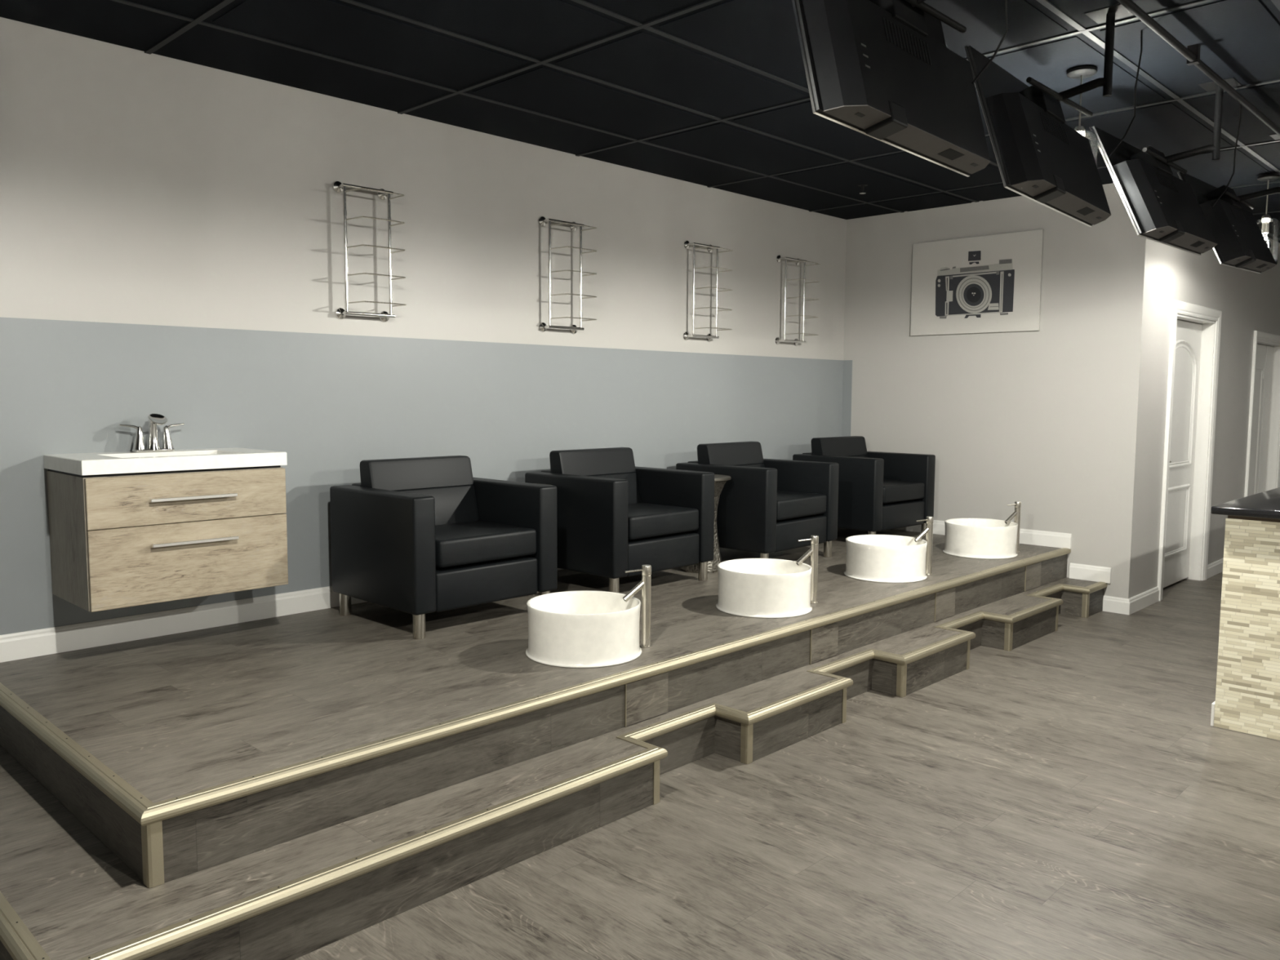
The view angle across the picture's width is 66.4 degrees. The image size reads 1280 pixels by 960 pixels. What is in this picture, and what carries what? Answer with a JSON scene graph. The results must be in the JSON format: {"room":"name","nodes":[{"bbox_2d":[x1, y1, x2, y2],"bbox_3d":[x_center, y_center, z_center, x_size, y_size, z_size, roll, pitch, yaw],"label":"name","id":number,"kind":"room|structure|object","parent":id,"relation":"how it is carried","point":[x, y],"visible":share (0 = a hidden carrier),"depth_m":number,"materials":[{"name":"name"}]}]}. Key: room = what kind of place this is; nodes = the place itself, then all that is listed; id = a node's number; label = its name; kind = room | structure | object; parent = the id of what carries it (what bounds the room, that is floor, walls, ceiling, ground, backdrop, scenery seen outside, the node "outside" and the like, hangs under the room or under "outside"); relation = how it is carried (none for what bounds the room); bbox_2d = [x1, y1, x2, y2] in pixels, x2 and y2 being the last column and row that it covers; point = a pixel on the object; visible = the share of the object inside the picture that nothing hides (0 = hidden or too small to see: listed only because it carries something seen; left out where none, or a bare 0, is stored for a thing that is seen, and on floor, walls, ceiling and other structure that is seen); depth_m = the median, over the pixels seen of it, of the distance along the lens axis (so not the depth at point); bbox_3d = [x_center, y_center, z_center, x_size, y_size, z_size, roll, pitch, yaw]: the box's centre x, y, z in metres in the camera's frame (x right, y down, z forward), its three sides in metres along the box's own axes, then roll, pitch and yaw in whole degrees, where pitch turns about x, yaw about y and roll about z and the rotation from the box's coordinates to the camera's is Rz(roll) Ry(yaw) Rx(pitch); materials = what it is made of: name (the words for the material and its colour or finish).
{"room":"salon","nodes":[
{"label":"salon","id":0,"kind":"room"},
{"bbox_2d":[0,17,846,635],"bbox_3d":[-1.821,-0.380,4.509,0.120,2.856,10.086,5,7,44],"label":"wall","id":1,"kind":"structure","parent":0,"point":[172,245],"depth_m":4.74,"materials":[{"name":"paint"}]},
{"bbox_2d":[43,447,288,612],"bbox_3d":[-1.916,0.172,4.012,0.502,0.562,0.781,5,7,44],"label":"vanity","id":2,"kind":"object","parent":1,"relation":"attached to","point":[126,529],"visible":0.99,"depth_m":3.81,"materials":[{"name":"brown wood"}]},
{"bbox_2d":[119,413,184,452],"bbox_3d":[-2.017,-0.197,4.079,0.125,0.159,0.257,5,7,44],"label":"sink faucet","id":3,"kind":"object","parent":2,"relation":"on","point":[154,420],"visible":1,"depth_m":4.08,"materials":[{"name":"silver metal"}]},
{"bbox_2d":[43,447,287,475],"bbox_3d":[-1.926,-0.066,4.002,0.471,0.087,0.781,5,7,44],"label":"sink","id":4,"kind":"object","parent":2,"relation":"in","point":[233,460],"depth_m":3.86,"materials":[{"name":"white ceramic"}]},
{"bbox_2d":[0,568,563,662],"bbox_3d":[-0.463,0.485,5.896,0.015,0.105,6.074,5,7,44],"label":"baseboard","id":5,"kind":"structure","parent":1,"relation":"attached to","point":[48,641],"depth_m":4.23,"materials":[{"name":"white wood"}]},
{"bbox_2d":[332,181,406,322],"bbox_3d":[-1.297,-1.109,4.744,0.210,0.658,0.296,5,7,44],"label":"towel rack","id":6,"kind":"object","parent":1,"relation":"attached to","point":[340,313],"visible":1,"depth_m":4.72,"materials":[{"name":"silver metal"}]},
{"bbox_2d":[344,187,404,199],"bbox_3d":[-1.272,-1.376,4.698,0.145,0.006,0.246,5,7,44],"label":"wire shelf","id":7,"kind":"object","parent":6,"relation":"attached to","point":[389,193],"depth_m":4.70,"materials":[{"name":"clear glass"}]},
{"bbox_2d":[345,216,404,226],"bbox_3d":[-1.273,-1.246,4.710,0.145,0.006,0.246,5,7,44],"label":"wire shelf","id":8,"kind":"object","parent":6,"relation":"attached to","point":[388,220],"depth_m":4.67,"materials":[{"name":"silver metal"}]},
{"bbox_2d":[346,244,405,253],"bbox_3d":[-1.273,-1.115,4.721,0.145,0.006,0.246,5,7,44],"label":"wire shelf","id":9,"kind":"object","parent":6,"relation":"attached to","point":[389,248],"depth_m":4.68,"materials":[{"name":"silver metal"}]},
{"bbox_2d":[346,272,405,279],"bbox_3d":[-1.274,-0.985,4.733,0.145,0.006,0.246,5,7,44],"label":"wire shelf","id":10,"kind":"object","parent":6,"relation":"attached to","point":[390,276],"depth_m":4.69,"materials":[{"name":"silver metal"}]},
{"bbox_2d":[347,301,406,306],"bbox_3d":[-1.274,-0.854,4.744,0.145,0.006,0.246,5,7,44],"label":"wire shelf","id":11,"kind":"object","parent":6,"relation":"attached to","point":[390,303],"depth_m":4.71,"materials":[{"name":"silver metal"}]},
{"bbox_2d":[538,216,596,333],"bbox_3d":[-0.405,-1.186,5.659,0.210,0.658,0.296,5,7,44],"label":"towel rack","id":12,"kind":"object","parent":1,"relation":"attached to","point":[542,220],"visible":1,"depth_m":5.63,"materials":[{"name":"silver metal"}]},
{"bbox_2d":[550,316,596,321],"bbox_3d":[-0.383,-0.931,5.659,0.145,0.006,0.246,5,7,44],"label":"wire shelf","id":13,"kind":"object","parent":12,"relation":"attached to","point":[580,317],"depth_m":5.62,"materials":[{"name":"silver metal"}]},
{"bbox_2d":[550,293,596,298],"bbox_3d":[-0.382,-1.062,5.647,0.145,0.006,0.246,5,7,44],"label":"wire shelf","id":14,"kind":"object","parent":12,"relation":"attached to","point":[580,295],"depth_m":5.61,"materials":[{"name":"silver metal"}]},
{"bbox_2d":[550,270,596,275],"bbox_3d":[-0.381,-1.192,5.636,0.145,0.006,0.246,5,7,44],"label":"wire shelf","id":15,"kind":"object","parent":12,"relation":"attached to","point":[580,272],"depth_m":5.60,"materials":[{"name":"silver metal"}]},
{"bbox_2d":[550,246,596,253],"bbox_3d":[-0.381,-1.323,5.625,0.145,0.006,0.246,5,7,44],"label":"wire shelf","id":16,"kind":"object","parent":12,"relation":"attached to","point":[580,249],"depth_m":5.59,"materials":[{"name":"silver metal"}]},
{"bbox_2d":[550,222,596,231],"bbox_3d":[-0.380,-1.453,5.613,0.145,0.006,0.246,5,7,44],"label":"wire shelf","id":17,"kind":"object","parent":12,"relation":"attached to","point":[580,226],"depth_m":5.63,"materials":[{"name":"clear glass"}]},
{"bbox_2d":[683,240,733,341],"bbox_3d":[0.468,-1.266,6.554,0.210,0.658,0.296,5,7,44],"label":"towel rack","id":18,"kind":"object","parent":1,"relation":"attached to","point":[686,244],"visible":1,"depth_m":6.53,"materials":[{"name":"silver metal"}]},
{"bbox_2d":[693,327,732,330],"bbox_3d":[0.490,-1.011,6.553,0.145,0.006,0.246,5,7,44],"label":"wire shelf","id":19,"kind":"object","parent":18,"relation":"attached to","point":[716,328],"depth_m":6.50,"materials":[{"name":"silver metal"}]},
{"bbox_2d":[693,306,732,311],"bbox_3d":[0.490,-1.142,6.542,0.145,0.006,0.246,5,7,44],"label":"wire shelf","id":20,"kind":"object","parent":18,"relation":"attached to","point":[716,308],"depth_m":6.50,"materials":[{"name":"silver metal"}]},
{"bbox_2d":[693,286,733,291],"bbox_3d":[0.491,-1.272,6.530,0.145,0.006,0.246,5,7,44],"label":"wire shelf","id":21,"kind":"object","parent":18,"relation":"attached to","point":[717,287],"depth_m":6.49,"materials":[{"name":"clear glass"}]},
{"bbox_2d":[694,266,733,272],"bbox_3d":[0.492,-1.403,6.519,0.145,0.006,0.246,5,7,44],"label":"wire shelf","id":22,"kind":"object","parent":18,"relation":"attached to","point":[717,268],"depth_m":6.51,"materials":[{"name":"silver metal"}]},
{"bbox_2d":[694,246,733,253],"bbox_3d":[0.492,-1.533,6.508,0.145,0.006,0.246,5,7,44],"label":"wire shelf","id":23,"kind":"object","parent":18,"relation":"attached to","point":[714,247],"depth_m":6.53,"materials":[{"name":"clear glass"}]},
{"bbox_2d":[774,254,819,346],"bbox_3d":[1.184,-1.338,7.288,0.210,0.658,0.296,5,7,44],"label":"towel rack","id":24,"kind":"object","parent":1,"relation":"attached to","point":[779,258],"visible":1,"depth_m":7.26,"materials":[{"name":"silver metal"}]},
{"bbox_2d":[785,333,818,336],"bbox_3d":[1.206,-1.083,7.287,0.145,0.006,0.246,5,7,44],"label":"wire shelf","id":25,"kind":"object","parent":24,"relation":"attached to","point":[791,333],"depth_m":7.24,"materials":[{"name":"silver metal"}]},
{"bbox_2d":[785,315,818,318],"bbox_3d":[1.207,-1.214,7.276,0.145,0.006,0.246,5,7,44],"label":"wire shelf","id":26,"kind":"object","parent":24,"relation":"attached to","point":[803,316],"depth_m":7.23,"materials":[{"name":"silver metal"}]},
{"bbox_2d":[785,297,818,301],"bbox_3d":[1.208,-1.344,7.264,0.145,0.006,0.246,5,7,44],"label":"wire shelf","id":27,"kind":"object","parent":24,"relation":"attached to","point":[785,297],"depth_m":7.22,"materials":[{"name":"clear glass"}]},
{"bbox_2d":[786,278,819,283],"bbox_3d":[1.208,-1.475,7.253,0.145,0.006,0.246,5,7,44],"label":"wire shelf","id":28,"kind":"object","parent":24,"relation":"attached to","point":[804,279],"depth_m":7.24,"materials":[{"name":"clear glass"}]},
{"bbox_2d":[786,260,819,266],"bbox_3d":[1.209,-1.605,7.241,0.145,0.006,0.246,5,7,44],"label":"wire shelf","id":29,"kind":"object","parent":24,"relation":"attached to","point":[804,262],"depth_m":7.27,"materials":[{"name":"silver metal"}]},
{"bbox_2d":[0,0,1279,243],"bbox_3d":[3.118,-1.756,3.578,8.320,0.106,15.800,5,7,44],"label":"ceiling","id":30,"kind":"structure","parent":0,"point":[715,94],"depth_m":4.22,"materials":[{"name":"black tile"}]},
{"bbox_2d":[857,183,867,194],"bbox_3d":[1.490,-1.946,6.547,0.070,0.060,0.070,5,7,44],"label":"sprinkler","id":31,"kind":"object","parent":30,"relation":"attached to","point":[862,185],"visible":1,"depth_m":6.54,"materials":[{"name":"black metal"}]},
{"bbox_2d":[905,0,1008,84],"bbox_3d":[0.870,-1.412,2.768,0.226,0.471,0.600,5,7,44],"label":"mount","id":32,"kind":"object","parent":30,"relation":"attached to","point":[919,4],"depth_m":2.94,"materials":[{"name":"black metal"}]},
{"bbox_2d":[791,0,990,177],"bbox_3d":[0.762,-1.247,2.891,0.235,0.543,0.937,5,7,43],"label":"television","id":33,"kind":"object","parent":32,"relation":"attached to","point":[885,71],"visible":1,"depth_m":2.75,"materials":[{"name":"black plastic"}]},
{"bbox_2d":[864,100,907,139],"bbox_3d":[0.683,-1.002,2.728,0.090,0.062,0.090,-14,-7,43],"label":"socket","id":34,"kind":"object","parent":33,"relation":"attached to","point":[896,120],"depth_m":2.70,"materials":[{"name":"black plastic"}]},
{"bbox_2d":[882,17,932,66],"bbox_3d":[0.777,-1.268,2.837,0.003,0.070,0.272,-14,-7,43],"label":"vent grille","id":35,"kind":"object","parent":33,"relation":"attached to","point":[883,19],"depth_m":2.83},
{"bbox_2d":[1066,66,1097,163],"bbox_3d":[1.898,-1.488,4.229,0.148,0.546,0.148,5,7,44],"label":"pendant lamp","id":36,"kind":"object","parent":30,"relation":"hanging from","point":[1082,72],"visible":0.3,"depth_m":4.21,"materials":[{"name":"silver glass"}]},
{"bbox_2d":[1074,125,1085,136],"bbox_3d":[1.898,-1.465,4.231,0.048,0.120,0.048,5,7,44],"label":"socket","id":37,"kind":"object","parent":36,"relation":"attached to","point":[1082,131],"depth_m":4.21,"materials":[{"name":"silver metal"}]},
{"bbox_2d":[1026,3,1142,157],"bbox_3d":[1.684,-1.482,3.647,0.254,0.477,0.600,5,7,44],"label":"mount","id":38,"kind":"object","parent":30,"relation":"attached to","point":[1108,15],"depth_m":3.60,"materials":[{"name":"black metal"}]},
{"bbox_2d":[964,45,1111,226],"bbox_3d":[1.568,-1.307,3.780,0.270,0.540,0.941,5,7,42],"label":"television","id":39,"kind":"object","parent":38,"relation":"attached to","point":[1042,159],"visible":0.99,"depth_m":3.58,"materials":[{"name":"black plastic"}]},
{"bbox_2d":[1033,174,1066,203],"bbox_3d":[1.503,-1.070,3.603,0.090,0.062,0.090,-19,-10,41],"label":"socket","id":40,"kind":"object","parent":39,"relation":"attached to","point":[1059,189],"depth_m":3.58,"materials":[{"name":"black plastic"}]},
{"bbox_2d":[1040,112,1070,145],"bbox_3d":[1.582,-1.335,3.727,0.003,0.070,0.272,-19,-10,41],"label":"vent grille","id":41,"kind":"object","parent":39,"relation":"attached to","point":[1059,129],"depth_m":3.72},
{"bbox_2d":[1142,77,1241,206],"bbox_3d":[2.551,-1.535,4.476,0.295,0.509,0.600,5,7,44],"label":"mount","id":42,"kind":"object","parent":30,"relation":"attached to","point":[1215,148],"depth_m":4.42,"materials":[{"name":"black metal"}]},
{"bbox_2d":[1089,125,1217,255],"bbox_3d":[2.439,-1.346,4.598,0.320,0.511,0.935,5,7,44],"label":"television","id":43,"kind":"object","parent":42,"relation":"attached to","point":[1161,206],"visible":0.99,"depth_m":4.39,"materials":[{"name":"black plastic"}]},
{"bbox_2d":[1155,171,1179,192],"bbox_3d":[2.449,-1.383,4.545,0.272,0.070,0.003,-6,-16,-46],"label":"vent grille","id":44,"kind":"object","parent":43,"relation":"attached to","point":[1164,180],"depth_m":4.54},
{"bbox_2d":[1158,220,1185,243],"bbox_3d":[2.388,-1.118,4.411,0.090,0.062,0.090,-6,-16,-46],"label":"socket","id":45,"kind":"object","parent":43,"relation":"attached to","point":[1180,231],"depth_m":4.38,"materials":[{"name":"black plastic"}]},
{"bbox_2d":[1116,0,1279,136],"bbox_3d":[4.089,-1.865,5.840,0.040,0.074,10.000,5,7,44],"label":"conduit pipe","id":46,"kind":"object","parent":30,"relation":"hanging from","point":[1192,53],"visible":1,"depth_m":3.90,"materials":[{"name":"grey plastic"}]},
{"bbox_2d":[1222,133,1279,237],"bbox_3d":[3.408,-1.600,5.315,0.295,0.518,0.600,5,7,44],"label":"mount","id":47,"kind":"object","parent":30,"relation":"attached to","point":[1242,198],"depth_m":5.33,"materials":[{"name":"black metal"}]},
{"bbox_2d":[1177,171,1276,273],"bbox_3d":[3.282,-1.420,5.436,0.320,0.536,0.948,5,7,43],"label":"television","id":48,"kind":"object","parent":47,"relation":"attached to","point":[1242,244],"visible":0.93,"depth_m":5.24,"materials":[{"name":"black plastic"}]},
{"bbox_2d":[1230,207,1247,222],"bbox_3d":[3.292,-1.456,5.382,0.272,0.070,0.003,-8,-14,-46],"label":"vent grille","id":49,"kind":"object","parent":48,"relation":"attached to","point":[1238,215],"depth_m":5.37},
{"bbox_2d":[1234,249,1256,267],"bbox_3d":[3.240,-1.187,5.253,0.090,0.062,0.090,-8,-14,-46],"label":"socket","id":50,"kind":"object","parent":48,"relation":"attached to","point":[1252,258],"depth_m":5.22,"materials":[{"name":"black plastic"}]},
{"bbox_2d":[1255,174,1279,263],"bbox_3d":[3.955,-1.639,6.184,0.148,0.546,0.148,5,7,44],"label":"pendant lamp","id":51,"kind":"object","parent":30,"relation":"hanging from","point":[1265,220],"visible":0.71,"depth_m":6.18,"materials":[{"name":"silver glass"}]},
{"bbox_2d":[1261,213,1271,234],"bbox_3d":[3.955,-1.616,6.186,0.048,0.120,0.048,5,7,44],"label":"socket","id":52,"kind":"object","parent":51,"relation":"attached to","point":[1265,220],"depth_m":6.17,"materials":[{"name":"metal"}]},
{"bbox_2d":[293,571,1279,959],"bbox_3d":[3.104,1.186,3.835,8.320,0.100,15.800,5,7,44],"label":"floor","id":53,"kind":"structure","parent":0,"point":[1071,792],"depth_m":3.19,"materials":[{"name":"wood"}]},
{"bbox_2d":[0,577,1107,959],"bbox_3d":[0.186,0.911,5.089,2.116,0.198,6.369,5,7,44],"label":"ledge","id":54,"kind":"object","parent":53,"relation":"on","point":[64,895],"visible":1,"depth_m":2.90,"materials":[{"name":"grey wood"}]},
{"bbox_2d":[0,527,1071,888],"bbox_3d":[0.201,0.696,5.265,1.866,0.207,6.072,5,7,44],"label":"platform","id":55,"kind":"object","parent":54,"relation":"on","point":[184,753],"visible":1,"depth_m":3.46,"materials":[{"name":"wood"}]},
{"bbox_2d":[329,455,557,639],"bbox_3d":[-0.929,0.274,4.662,0.719,0.736,0.801,5,7,44],"label":"armchair","id":56,"kind":"object","parent":55,"relation":"on","point":[417,536],"visible":0.95,"depth_m":4.49,"materials":[{"name":"black leather"}]},
{"bbox_2d":[360,455,479,525],"bbox_3d":[-1.069,0.060,4.782,0.158,0.332,0.575,5,7,44],"label":"cushion","id":57,"kind":"object","parent":56,"relation":"on","point":[449,479],"depth_m":4.80,"materials":[{"name":"black leather"}]},
{"bbox_2d":[435,520,536,568],"bbox_3d":[-0.833,0.293,4.585,0.448,0.125,0.549,5,7,44],"label":"seat cushion","id":58,"kind":"object","parent":56,"relation":"on","point":[458,544],"depth_m":4.47,"materials":[{"name":"black leather"}]},
{"bbox_2d":[528,483,552,595],"bbox_3d":[-0.630,0.314,5.199,0.348,0.565,0.348,5,7,44],"label":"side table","id":59,"kind":"object","parent":55,"relation":"on","point":[538,593],"visible":0.02,"depth_m":5.15,"materials":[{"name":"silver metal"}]},
{"bbox_2d":[525,591,641,667],"bbox_3d":[-0.229,0.600,3.995,0.473,0.208,0.473,5,7,44],"label":"basin","id":60,"kind":"object","parent":55,"relation":"on","point":[568,628],"visible":0.99,"depth_m":3.82,"materials":[{"name":"white ceramic"}]},
{"bbox_2d":[524,447,714,592],"bbox_3d":[-0.111,0.203,5.508,0.719,0.736,0.801,5,7,44],"label":"armchair","id":61,"kind":"object","parent":55,"relation":"on","point":[615,516],"visible":0.77,"depth_m":5.28,"materials":[{"name":"black leather"}]},
{"bbox_2d":[549,447,640,504],"bbox_3d":[-0.251,-0.011,5.628,0.158,0.332,0.575,5,7,44],"label":"cushion","id":62,"kind":"object","parent":61,"relation":"on","point":[618,463],"depth_m":5.62,"materials":[{"name":"black leather"}]},
{"bbox_2d":[627,502,698,539],"bbox_3d":[-0.015,0.223,5.431,0.448,0.125,0.549,5,7,44],"label":"seat cushion","id":63,"kind":"object","parent":61,"relation":"on","point":[646,521],"depth_m":5.32,"materials":[{"name":"black leather"}]},
{"bbox_2d":[622,564,651,648],"bbox_3d":[-0.011,0.527,4.065,0.129,0.344,0.047,-2,6,-26],"label":"faucet","id":64,"kind":"object","parent":55,"relation":"on","point":[645,584],"visible":1,"depth_m":4.07,"materials":[{"name":"silver metal"}]},
{"bbox_2d":[624,671,668,726],"bbox_3d":[0.027,0.844,3.781,0.006,0.165,0.237,5,7,44],"label":"access panel","id":65,"kind":"object","parent":55,"relation":"attached to","point":[646,698],"visible":1,"depth_m":3.77,"materials":[{"name":"wood"}]},
{"bbox_2d":[680,474,731,573],"bbox_3d":[0.369,0.259,5.881,0.348,0.565,0.348,5,7,44],"label":"side table","id":66,"kind":"object","parent":55,"relation":"on","point":[720,480],"visible":0.34,"depth_m":5.81,"materials":[{"name":"silver metal"}]},
{"bbox_2d":[675,441,839,558],"bbox_3d":[0.759,0.136,6.320,0.719,0.736,0.801,5,7,43],"label":"armchair","id":67,"kind":"object","parent":55,"relation":"on","point":[766,505],"visible":0.73,"depth_m":6.06,"materials":[{"name":"black leather"}]},
{"bbox_2d":[697,441,764,467],"bbox_3d":[0.616,-0.077,6.437,0.158,0.332,0.575,5,7,43],"label":"cushion","id":68,"kind":"object","parent":67,"relation":"on","point":[749,454],"depth_m":6.39,"materials":[{"name":"black leather"}]},
{"bbox_2d":[776,490,826,520],"bbox_3d":[0.856,0.156,6.245,0.448,0.125,0.549,5,7,43],"label":"seat cushion","id":69,"kind":"object","parent":67,"relation":"on","point":[791,505],"depth_m":6.13,"materials":[{"name":"black leather"}]},
{"bbox_2d":[715,558,812,617],"bbox_3d":[0.615,0.529,4.850,0.473,0.208,0.473,5,7,44],"label":"basin","id":70,"kind":"object","parent":55,"relation":"on","point":[756,588],"visible":0.99,"depth_m":4.67,"materials":[{"name":"white ceramic"}]},
{"bbox_2d":[795,535,818,603],"bbox_3d":[0.846,0.454,4.948,0.129,0.344,0.047,-2,6,-26],"label":"faucet","id":71,"kind":"object","parent":55,"relation":"on","point":[813,551],"visible":0.91,"depth_m":4.95,"materials":[{"name":"silver metal"}]},
{"bbox_2d":[809,622,838,663],"bbox_3d":[0.877,0.772,4.652,0.006,0.165,0.230,5,7,44],"label":"access panel","id":72,"kind":"object","parent":55,"relation":"attached to","point":[824,640],"visible":1,"depth_m":4.65,"materials":[{"name":"wood"}]},
{"bbox_2d":[792,435,935,537],"bbox_3d":[1.661,0.057,7.274,0.801,0.736,0.719,-4,7,-43],"label":"armchair","id":73,"kind":"object","parent":55,"relation":"on","point":[877,491],"visible":0.66,"depth_m":7.03,"materials":[{"name":"black leather"}]},
{"bbox_2d":[811,435,867,457],"bbox_3d":[1.526,-0.158,7.399,0.575,0.332,0.158,-4,7,-43],"label":"cushion","id":74,"kind":"object","parent":73,"relation":"on","point":[850,446],"depth_m":7.35,"materials":[{"name":"black leather"}]},
{"bbox_2d":[882,479,924,503],"bbox_3d":[1.753,0.077,7.193,0.549,0.125,0.448,-4,7,-43],"label":"seat cushion","id":75,"kind":"object","parent":73,"relation":"on","point":[895,491],"depth_m":7.07,"materials":[{"name":"black leather"}]},
{"bbox_2d":[844,534,927,582],"bbox_3d":[1.439,0.456,5.736,0.473,0.208,0.473,5,7,44],"label":"basin","id":76,"kind":"object","parent":55,"relation":"on","point":[883,558],"visible":0.98,"depth_m":5.56,"materials":[{"name":"white ceramic"}]},
{"bbox_2d":[914,516,933,575],"bbox_3d":[1.666,0.388,5.746,0.129,0.344,0.047,-2,6,-26],"label":"faucet","id":77,"kind":"object","parent":55,"relation":"on","point":[928,531],"visible":0.91,"depth_m":5.75,"materials":[{"name":"silver metal"}]},
{"bbox_2d":[934,586,955,622],"bbox_3d":[1.721,0.700,5.518,0.006,0.165,0.233,5,7,44],"label":"access panel","id":78,"kind":"object","parent":55,"relation":"attached to","point":[944,600],"visible":1,"depth_m":5.51,"materials":[{"name":"wood"}]},
{"bbox_2d":[942,518,1017,559],"bbox_3d":[2.280,0.388,6.557,0.473,0.208,0.473,5,7,44],"label":"basin","id":79,"kind":"object","parent":55,"relation":"on","point":[972,538],"visible":1,"depth_m":6.38,"materials":[{"name":"white ceramic"}]},
{"bbox_2d":[1004,501,1021,552],"bbox_3d":[2.509,0.318,6.590,0.129,0.344,0.047,-2,6,-26],"label":"faucet","id":80,"kind":"object","parent":55,"relation":"on","point":[1016,514],"visible":0.82,"depth_m":6.59,"materials":[{"name":"silver metal"}]},
{"bbox_2d":[1024,561,1041,591],"bbox_3d":[2.564,0.628,6.383,0.006,0.165,0.243,5,7,44],"label":"access panel","id":81,"kind":"object","parent":55,"relation":"attached to","point":[1033,572],"visible":1,"depth_m":6.38,"materials":[{"name":"wood"}]},
{"bbox_2d":[1210,487,1279,740],"bbox_3d":[3.905,0.529,5.182,0.800,0.980,3.291,5,7,44],"label":"counter","id":82,"kind":"object","parent":53,"relation":"on","point":[1247,700],"depth_m":4.20,"materials":[{"name":"beige stone"}]},
{"bbox_2d":[1210,487,1279,519],"bbox_3d":[3.907,0.058,5.141,0.800,0.034,3.291,5,7,44],"label":"countertop","id":83,"kind":"structure","parent":82,"relation":"on","point":[1265,504],"depth_m":4.23,"materials":[{"name":"black stone"}]},
{"bbox_2d":[841,182,1127,595],"bbox_3d":[2.460,-0.604,7.289,2.133,2.856,0.120,5,7,44],"label":"wall","id":84,"kind":"structure","parent":0,"point":[1029,418],"depth_m":7.04,"materials":[{"name":"paint"}]},
{"bbox_2d":[910,229,1044,336],"bbox_3d":[2.434,-1.420,7.141,0.986,0.694,0.028,5,7,44],"label":"picture","id":85,"kind":"object","parent":84,"relation":"attached to","point":[988,283],"visible":1,"depth_m":7.10},
{"bbox_2d":[893,520,1071,548],"bbox_3d":[2.313,0.365,7.418,1.868,0.105,0.015,5,7,44],"label":"baseboard","id":86,"kind":"structure","parent":84,"relation":"attached to","point":[1042,538],"depth_m":6.93,"materials":[{"name":"white wood"}]},
{"bbox_2d":[1069,563,1111,583],"bbox_3d":[3.078,0.636,6.694,0.270,0.105,0.015,5,7,44],"label":"baseboard","id":87,"kind":"structure","parent":84,"relation":"attached to","point":[1079,571],"depth_m":6.69,"materials":[{"name":"white wood"}]},
{"bbox_2d":[1102,595,1129,614],"bbox_3d":[3.207,0.842,6.586,0.170,0.105,0.015,5,7,44],"label":"baseboard","id":88,"kind":"structure","parent":84,"relation":"attached to","point":[1110,604],"depth_m":6.58,"materials":[{"name":"white wood"}]},
{"bbox_2d":[1109,213,1279,598],"bbox_3d":[5.258,-0.701,8.550,0.120,2.856,5.834,5,7,44],"label":"wall","id":89,"kind":"structure","parent":0,"point":[1157,273],"depth_m":6.77,"materials":[{"name":"beige paint"}]},
{"bbox_2d":[1128,586,1159,614],"bbox_3d":[3.474,0.829,6.749,0.015,0.105,0.622,5,7,44],"label":"baseboard","id":90,"kind":"structure","parent":89,"relation":"attached to","point":[1137,602],"depth_m":6.74,"materials":[{"name":"white wood"}]},
{"bbox_2d":[1163,313,1215,587],"bbox_3d":[4.058,-0.191,7.362,0.132,2.036,1.017,5,7,44],"label":"door","id":91,"kind":"structure","parent":89,"relation":"in","point":[1195,336],"depth_m":7.59,"materials":[{"name":"white wood"}]},
{"bbox_2d":[1157,299,1222,601],"bbox_3d":[4.112,-0.230,7.306,0.022,2.123,1.191,5,7,44],"label":"trim","id":92,"kind":"structure","parent":89,"relation":"attached to","point":[1179,307],"depth_m":7.03,"materials":[{"name":"white wood"}]},
{"bbox_2d":[1206,558,1223,578],"bbox_3d":[4.909,0.707,8.221,0.015,0.105,1.137,5,7,44],"label":"baseboard","id":93,"kind":"structure","parent":89,"relation":"attached to","point":[1214,568],"depth_m":8.00,"materials":[{"name":"white wood"}]},
{"bbox_2d":[1244,330,1279,497],"bbox_3d":[5.751,-0.320,8.992,0.022,2.025,1.260,5,7,44],"label":"trim","id":94,"kind":"structure","parent":89,"relation":"attached to","point":[1258,335],"depth_m":8.55,"materials":[{"name":"white wood"}]},
{"bbox_2d":[1248,339,1279,496],"bbox_3d":[5.697,-0.291,9.047,0.132,1.956,1.122,5,7,44],"label":"door","id":95,"kind":"structure","parent":89,"relation":"in","point":[1266,408],"depth_m":9.31,"materials":[{"name":"white wood"}]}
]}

